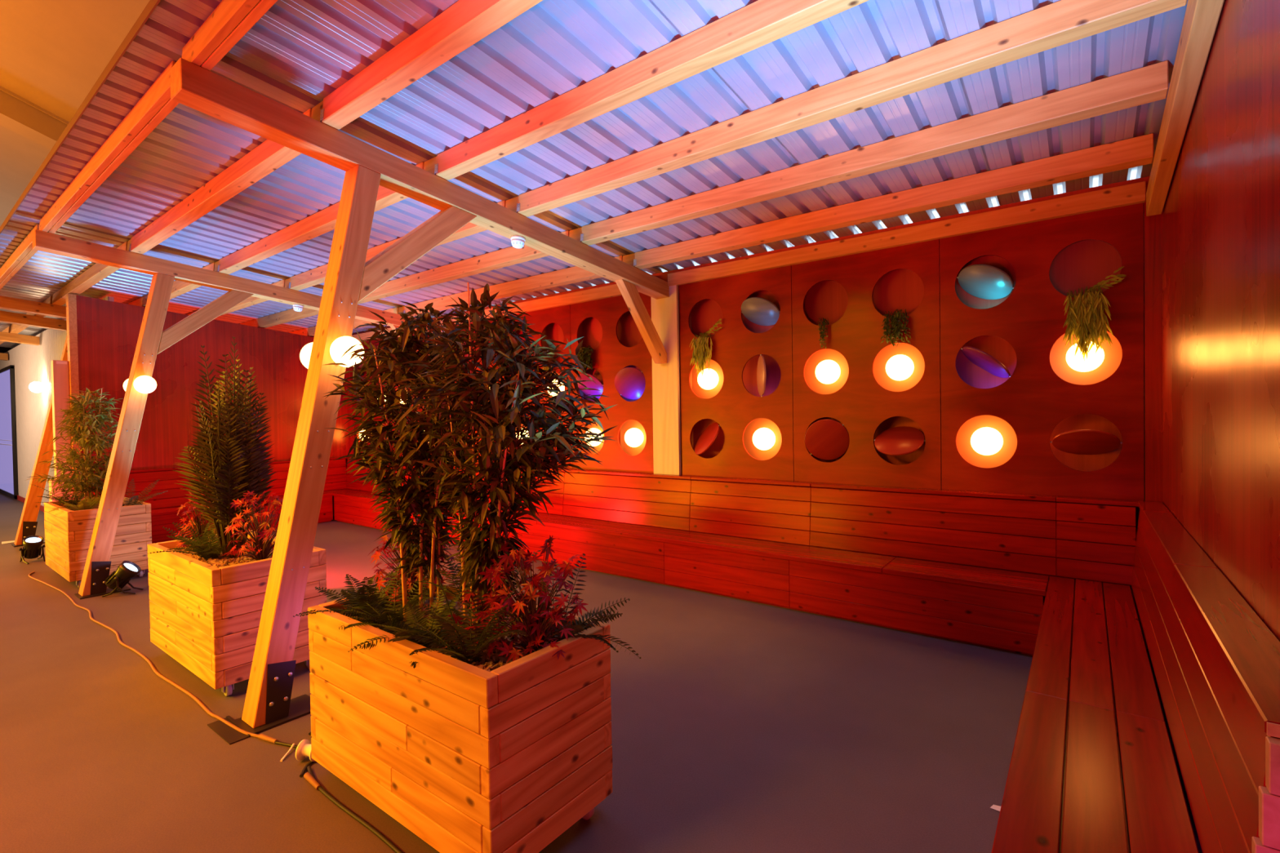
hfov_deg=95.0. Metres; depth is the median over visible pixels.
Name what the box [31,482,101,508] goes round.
fern
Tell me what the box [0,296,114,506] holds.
wall
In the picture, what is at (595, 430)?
globe lamp
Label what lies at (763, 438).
globe lamp
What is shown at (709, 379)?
globe lamp
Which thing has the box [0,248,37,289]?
board
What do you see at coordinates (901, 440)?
disc
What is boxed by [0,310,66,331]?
rafter
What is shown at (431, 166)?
block
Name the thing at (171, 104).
board
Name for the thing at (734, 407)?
perforated panel
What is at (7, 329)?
purlin
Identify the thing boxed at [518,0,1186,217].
purlin
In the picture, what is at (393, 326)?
brace
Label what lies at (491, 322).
perforated panel
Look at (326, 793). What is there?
cable
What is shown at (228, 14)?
board
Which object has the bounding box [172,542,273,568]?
bark mulch
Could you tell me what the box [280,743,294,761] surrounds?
cable tie
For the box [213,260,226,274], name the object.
block
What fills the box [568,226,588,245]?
block
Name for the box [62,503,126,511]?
bark mulch
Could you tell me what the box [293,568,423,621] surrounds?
fern
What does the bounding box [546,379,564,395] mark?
globe lamp
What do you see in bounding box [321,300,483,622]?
bamboo plant
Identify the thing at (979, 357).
disc
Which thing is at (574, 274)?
purlin
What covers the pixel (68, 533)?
wooden planter
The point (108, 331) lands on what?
wall
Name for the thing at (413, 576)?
plant
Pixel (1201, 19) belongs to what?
rafter
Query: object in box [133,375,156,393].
globe lamp
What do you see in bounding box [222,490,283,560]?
plant
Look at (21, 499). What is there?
baseboard
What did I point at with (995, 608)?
bench
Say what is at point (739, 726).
floor
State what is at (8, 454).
door
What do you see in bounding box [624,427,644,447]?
globe lamp
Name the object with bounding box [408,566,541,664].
fern
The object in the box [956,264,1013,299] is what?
disc
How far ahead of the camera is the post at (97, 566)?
5.72 m
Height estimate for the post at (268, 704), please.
3.137 m
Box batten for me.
[207,715,250,745]
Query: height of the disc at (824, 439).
0.366 m
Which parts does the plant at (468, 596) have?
stem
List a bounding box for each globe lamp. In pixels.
[28,382,46,392]
[123,378,128,391]
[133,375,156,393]
[299,342,313,368]
[329,336,364,367]
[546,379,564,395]
[584,427,602,446]
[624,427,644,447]
[697,368,718,389]
[752,427,775,450]
[815,360,840,384]
[885,354,914,380]
[970,426,1003,455]
[1066,341,1104,372]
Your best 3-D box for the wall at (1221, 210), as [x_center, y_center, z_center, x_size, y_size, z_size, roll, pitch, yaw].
[2.388,-0.450,2.382,0.120,3.950,4.200,0,1,37]
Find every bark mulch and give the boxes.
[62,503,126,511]
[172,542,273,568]
[345,592,560,672]
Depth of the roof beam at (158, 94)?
3.75 m
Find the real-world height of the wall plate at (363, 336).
0.125 m
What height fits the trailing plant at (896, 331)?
0.315 m
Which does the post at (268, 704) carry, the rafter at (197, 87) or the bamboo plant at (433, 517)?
the rafter at (197, 87)
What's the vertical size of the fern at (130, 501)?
0.330 m
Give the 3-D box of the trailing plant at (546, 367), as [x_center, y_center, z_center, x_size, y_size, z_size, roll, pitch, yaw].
[-1.113,-0.752,7.176,0.205,0.376,0.172,0,1,37]
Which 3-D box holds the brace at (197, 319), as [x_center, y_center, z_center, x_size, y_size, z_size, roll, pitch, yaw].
[-4.667,-1.122,6.314,0.136,0.761,0.881,0,1,37]
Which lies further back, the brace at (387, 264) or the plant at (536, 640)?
the brace at (387, 264)
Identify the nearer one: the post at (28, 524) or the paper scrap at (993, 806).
the paper scrap at (993, 806)
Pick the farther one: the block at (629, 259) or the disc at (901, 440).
the block at (629, 259)
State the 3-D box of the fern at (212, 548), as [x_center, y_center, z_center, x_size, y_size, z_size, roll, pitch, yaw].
[-2.816,0.728,3.857,0.533,0.313,0.524,-1,1,-1]
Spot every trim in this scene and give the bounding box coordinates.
[0,0,160,234]
[66,293,80,499]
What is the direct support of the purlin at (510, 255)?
attached to the rafter at (197, 87)
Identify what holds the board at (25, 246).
on the rafter at (6, 303)
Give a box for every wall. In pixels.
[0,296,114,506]
[75,294,351,515]
[351,176,1149,648]
[1162,0,1279,640]
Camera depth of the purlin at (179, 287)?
7.21 m
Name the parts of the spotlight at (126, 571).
yoke arm, yoke arm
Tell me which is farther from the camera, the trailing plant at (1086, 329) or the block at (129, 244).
the block at (129, 244)
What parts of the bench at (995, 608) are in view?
seat, backrest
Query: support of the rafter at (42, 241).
on the post at (97, 566)
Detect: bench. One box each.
[93,456,355,543]
[332,456,1138,655]
[991,500,1279,852]
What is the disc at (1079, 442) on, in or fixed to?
attached to the perforated panel at (1034, 399)
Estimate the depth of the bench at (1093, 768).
1.85 m
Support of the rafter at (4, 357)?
attached to the wall at (32, 363)
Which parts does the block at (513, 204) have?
nail plate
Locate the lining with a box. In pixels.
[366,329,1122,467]
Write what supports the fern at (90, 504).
in the bark mulch at (93, 508)
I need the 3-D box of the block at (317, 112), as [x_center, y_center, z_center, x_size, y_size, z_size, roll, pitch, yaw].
[-1.833,-1.795,3.412,0.183,0.142,0.109,0,1,37]
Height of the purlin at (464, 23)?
0.148 m
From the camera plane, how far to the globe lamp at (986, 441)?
4.42 m
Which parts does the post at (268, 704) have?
foot plate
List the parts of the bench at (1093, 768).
seat, backrest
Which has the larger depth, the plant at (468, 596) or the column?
the column
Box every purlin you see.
[0,326,9,344]
[9,295,57,333]
[52,240,127,305]
[127,262,214,306]
[130,107,311,253]
[186,279,284,315]
[218,161,424,274]
[239,307,319,328]
[288,306,399,337]
[289,200,505,290]
[321,0,542,129]
[357,230,568,304]
[404,255,622,316]
[435,0,868,180]
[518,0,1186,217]
[582,60,1168,244]
[635,133,1153,269]
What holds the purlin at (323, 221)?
on the rafter at (42, 241)
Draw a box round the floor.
[0,492,1202,852]
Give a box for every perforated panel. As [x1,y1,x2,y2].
[352,338,391,457]
[391,333,433,461]
[454,320,504,463]
[502,304,573,468]
[569,292,653,473]
[679,265,794,480]
[791,239,941,488]
[939,202,1143,500]
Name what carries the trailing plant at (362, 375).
attached to the perforated panel at (376, 344)
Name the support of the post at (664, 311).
attached to the wall at (1082, 264)
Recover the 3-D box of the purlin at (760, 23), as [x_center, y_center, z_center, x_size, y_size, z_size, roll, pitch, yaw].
[0.171,-1.755,2.823,3.770,0.148,0.111,0,1,37]
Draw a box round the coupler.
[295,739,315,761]
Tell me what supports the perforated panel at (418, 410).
attached to the wall at (1082, 264)
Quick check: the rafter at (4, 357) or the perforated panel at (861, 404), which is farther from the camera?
the rafter at (4, 357)
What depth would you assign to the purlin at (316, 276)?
5.84 m
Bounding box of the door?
[0,364,17,498]
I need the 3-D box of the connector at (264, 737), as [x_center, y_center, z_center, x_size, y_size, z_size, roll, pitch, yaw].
[-1.871,1.573,2.953,0.123,0.026,0.026,0,1,25]
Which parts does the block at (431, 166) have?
nail plate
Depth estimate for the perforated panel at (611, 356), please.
6.63 m
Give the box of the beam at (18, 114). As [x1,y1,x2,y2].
[0,85,69,150]
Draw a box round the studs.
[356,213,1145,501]
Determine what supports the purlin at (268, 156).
on the rafter at (42, 241)
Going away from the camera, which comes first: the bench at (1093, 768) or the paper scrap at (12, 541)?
the bench at (1093, 768)
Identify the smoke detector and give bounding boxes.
[293,303,303,311]
[510,235,525,248]
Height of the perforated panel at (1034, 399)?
2.040 m
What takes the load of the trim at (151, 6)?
attached to the ceiling at (298, 53)
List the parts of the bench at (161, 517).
backrest, seat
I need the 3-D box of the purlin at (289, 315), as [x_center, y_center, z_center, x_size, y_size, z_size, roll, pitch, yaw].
[-5.318,-1.635,8.769,3.838,0.148,0.111,0,1,37]
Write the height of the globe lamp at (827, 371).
0.216 m
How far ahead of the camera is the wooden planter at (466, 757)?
2.13 m
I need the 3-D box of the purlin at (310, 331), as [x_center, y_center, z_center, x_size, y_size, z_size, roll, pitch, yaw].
[-4.867,-1.587,9.364,3.838,0.148,0.111,0,1,37]
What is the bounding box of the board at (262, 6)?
[200,0,277,71]
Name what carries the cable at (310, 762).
on the floor
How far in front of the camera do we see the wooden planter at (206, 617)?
3.52 m
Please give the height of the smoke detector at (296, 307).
0.083 m
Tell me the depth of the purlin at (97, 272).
7.01 m
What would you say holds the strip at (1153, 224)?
attached to the wall at (1082, 264)
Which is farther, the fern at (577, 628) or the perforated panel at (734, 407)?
the perforated panel at (734, 407)
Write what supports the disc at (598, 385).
attached to the perforated panel at (611, 356)
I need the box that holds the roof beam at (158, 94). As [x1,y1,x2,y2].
[39,60,176,231]
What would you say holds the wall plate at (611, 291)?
attached to the wall at (1082, 264)
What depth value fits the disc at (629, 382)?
6.49 m
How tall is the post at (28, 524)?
3.137 m
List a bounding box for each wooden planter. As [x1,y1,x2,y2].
[44,497,151,587]
[147,530,327,696]
[307,581,612,852]
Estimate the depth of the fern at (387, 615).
2.57 m
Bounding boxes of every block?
[126,239,139,253]
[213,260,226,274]
[284,277,296,290]
[311,100,337,129]
[398,306,405,314]
[423,155,447,180]
[505,195,526,217]
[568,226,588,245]
[622,253,639,269]
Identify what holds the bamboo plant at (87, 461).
in the bark mulch at (93, 508)
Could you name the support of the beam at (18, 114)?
attached to the ceiling at (53, 53)
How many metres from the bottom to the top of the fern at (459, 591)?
0.410 m
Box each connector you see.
[257,733,278,743]
[303,772,320,790]
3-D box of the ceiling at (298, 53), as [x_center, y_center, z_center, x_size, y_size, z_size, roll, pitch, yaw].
[-5.688,-1.763,8.319,19.895,0.454,4.777,0,1,37]
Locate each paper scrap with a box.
[1,540,14,543]
[990,804,1000,811]
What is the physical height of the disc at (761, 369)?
0.403 m
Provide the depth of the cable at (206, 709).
3.76 m
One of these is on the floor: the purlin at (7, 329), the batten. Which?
the batten
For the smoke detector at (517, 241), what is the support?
attached to the rafter at (197, 87)
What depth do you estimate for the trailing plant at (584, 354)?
6.74 m
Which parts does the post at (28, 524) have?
foot plate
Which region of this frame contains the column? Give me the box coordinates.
[48,360,73,502]
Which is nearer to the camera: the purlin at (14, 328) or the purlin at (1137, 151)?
the purlin at (1137, 151)
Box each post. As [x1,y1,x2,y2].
[11,336,67,546]
[74,272,174,599]
[235,164,381,733]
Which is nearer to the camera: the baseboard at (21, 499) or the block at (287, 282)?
the block at (287, 282)
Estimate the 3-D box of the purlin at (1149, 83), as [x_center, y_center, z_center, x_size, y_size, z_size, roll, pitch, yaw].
[1.030,-1.661,3.957,3.770,0.148,0.111,0,1,37]
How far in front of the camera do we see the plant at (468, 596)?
2.26 m
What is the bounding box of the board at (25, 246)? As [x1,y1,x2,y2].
[0,223,39,283]
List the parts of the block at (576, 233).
nail plate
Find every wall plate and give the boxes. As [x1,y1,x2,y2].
[351,319,435,342]
[440,284,639,325]
[667,181,1146,286]
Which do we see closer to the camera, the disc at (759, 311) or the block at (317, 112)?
the block at (317, 112)
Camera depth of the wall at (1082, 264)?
4.91 m
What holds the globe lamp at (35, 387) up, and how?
attached to the wall at (32, 363)
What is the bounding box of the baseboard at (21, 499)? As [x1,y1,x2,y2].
[15,495,44,511]
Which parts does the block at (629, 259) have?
nail plate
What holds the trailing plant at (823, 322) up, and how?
hanging from the perforated panel at (861, 404)
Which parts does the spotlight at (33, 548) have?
yoke arm, yoke arm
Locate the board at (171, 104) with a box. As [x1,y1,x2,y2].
[48,98,178,233]
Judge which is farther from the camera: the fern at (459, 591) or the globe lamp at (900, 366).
the globe lamp at (900, 366)
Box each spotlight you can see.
[18,535,45,564]
[102,560,143,597]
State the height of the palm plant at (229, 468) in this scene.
1.456 m
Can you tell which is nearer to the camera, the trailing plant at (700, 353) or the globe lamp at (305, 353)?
the globe lamp at (305, 353)
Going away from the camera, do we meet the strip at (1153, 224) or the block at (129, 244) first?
the strip at (1153, 224)
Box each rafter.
[0,295,66,318]
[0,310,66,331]
[0,331,39,345]
[0,352,8,360]
[31,229,441,333]
[169,57,669,299]
[1146,0,1224,216]
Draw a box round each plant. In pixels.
[24,387,139,508]
[173,336,278,556]
[174,490,217,547]
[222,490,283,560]
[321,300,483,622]
[355,372,364,382]
[366,517,454,604]
[391,282,617,645]
[447,586,512,647]
[475,535,588,662]
[542,350,552,373]
[574,345,593,373]
[689,318,722,376]
[817,317,829,348]
[880,309,911,346]
[1062,266,1125,359]
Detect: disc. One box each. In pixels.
[576,373,603,398]
[614,367,645,399]
[694,422,719,454]
[741,297,780,325]
[756,354,765,396]
[804,419,849,460]
[873,426,925,455]
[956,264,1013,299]
[960,346,1011,377]
[1049,429,1122,454]
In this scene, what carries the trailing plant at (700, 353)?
attached to the perforated panel at (734, 407)
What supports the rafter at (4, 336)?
attached to the wall at (32, 363)
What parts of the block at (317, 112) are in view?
nail plate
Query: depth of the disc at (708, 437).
5.90 m
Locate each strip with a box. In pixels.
[346,366,354,456]
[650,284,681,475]
[1144,200,1162,502]
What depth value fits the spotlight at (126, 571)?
5.53 m
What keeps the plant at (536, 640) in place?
in the bark mulch at (489, 666)
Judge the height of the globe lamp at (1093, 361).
0.216 m
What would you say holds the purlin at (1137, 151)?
attached to the rafter at (1201, 19)
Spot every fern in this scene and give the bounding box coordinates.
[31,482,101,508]
[51,496,101,511]
[89,478,165,506]
[150,519,260,559]
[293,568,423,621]
[338,564,434,635]
[347,585,470,668]
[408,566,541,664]
[413,528,542,619]
[483,553,640,658]
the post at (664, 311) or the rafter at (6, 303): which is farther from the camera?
the rafter at (6, 303)
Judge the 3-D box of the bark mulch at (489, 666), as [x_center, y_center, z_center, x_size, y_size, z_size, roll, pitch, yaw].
[-0.805,0.866,2.499,1.170,0.044,0.526,0,1,37]
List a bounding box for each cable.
[28,571,259,737]
[275,741,315,777]
[306,765,403,852]
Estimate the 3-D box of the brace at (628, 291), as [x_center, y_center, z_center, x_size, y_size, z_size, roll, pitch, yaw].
[0.026,-1.028,5.883,0.090,0.753,0.745,0,1,37]
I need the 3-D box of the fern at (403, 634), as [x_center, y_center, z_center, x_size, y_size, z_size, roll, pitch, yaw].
[-0.905,0.772,2.301,0.436,0.214,0.484,-1,1,-28]
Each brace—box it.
[157,289,253,354]
[358,205,476,302]
[390,324,418,352]
[615,279,666,364]
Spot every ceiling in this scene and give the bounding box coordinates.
[0,0,149,226]
[0,0,1187,347]
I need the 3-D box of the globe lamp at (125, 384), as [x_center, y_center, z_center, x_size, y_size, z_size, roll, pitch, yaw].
[-5.146,-0.411,5.975,0.196,0.176,0.176,0,1,37]
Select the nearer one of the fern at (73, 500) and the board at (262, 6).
the board at (262, 6)
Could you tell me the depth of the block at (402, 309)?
8.12 m
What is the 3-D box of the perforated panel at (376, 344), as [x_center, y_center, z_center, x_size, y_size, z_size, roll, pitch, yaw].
[-4.495,-0.461,9.832,1.215,2.040,0.018,0,1,37]
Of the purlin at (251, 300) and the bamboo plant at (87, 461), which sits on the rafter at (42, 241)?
the purlin at (251, 300)
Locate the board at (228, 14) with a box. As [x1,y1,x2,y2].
[182,0,260,66]
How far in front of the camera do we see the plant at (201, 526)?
4.07 m
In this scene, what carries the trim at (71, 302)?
attached to the wall at (108, 331)
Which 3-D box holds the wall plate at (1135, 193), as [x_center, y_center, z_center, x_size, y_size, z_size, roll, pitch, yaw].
[1.805,-1.530,4.978,3.772,0.125,0.055,0,1,37]
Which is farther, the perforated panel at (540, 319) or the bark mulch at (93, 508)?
the perforated panel at (540, 319)
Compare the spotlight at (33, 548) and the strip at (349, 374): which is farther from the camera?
the strip at (349, 374)
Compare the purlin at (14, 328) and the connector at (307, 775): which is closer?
the connector at (307, 775)
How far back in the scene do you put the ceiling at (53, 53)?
6.09 m
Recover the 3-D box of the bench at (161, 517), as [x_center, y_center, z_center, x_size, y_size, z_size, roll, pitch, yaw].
[-5.862,1.060,8.778,0.600,0.995,3.358,0,1,37]
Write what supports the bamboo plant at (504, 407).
in the bark mulch at (489, 666)
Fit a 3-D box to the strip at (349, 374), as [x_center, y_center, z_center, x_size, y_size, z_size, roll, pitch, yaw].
[-5.048,-0.453,10.239,0.147,2.030,0.022,0,1,37]
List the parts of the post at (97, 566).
foot plate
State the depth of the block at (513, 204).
4.53 m

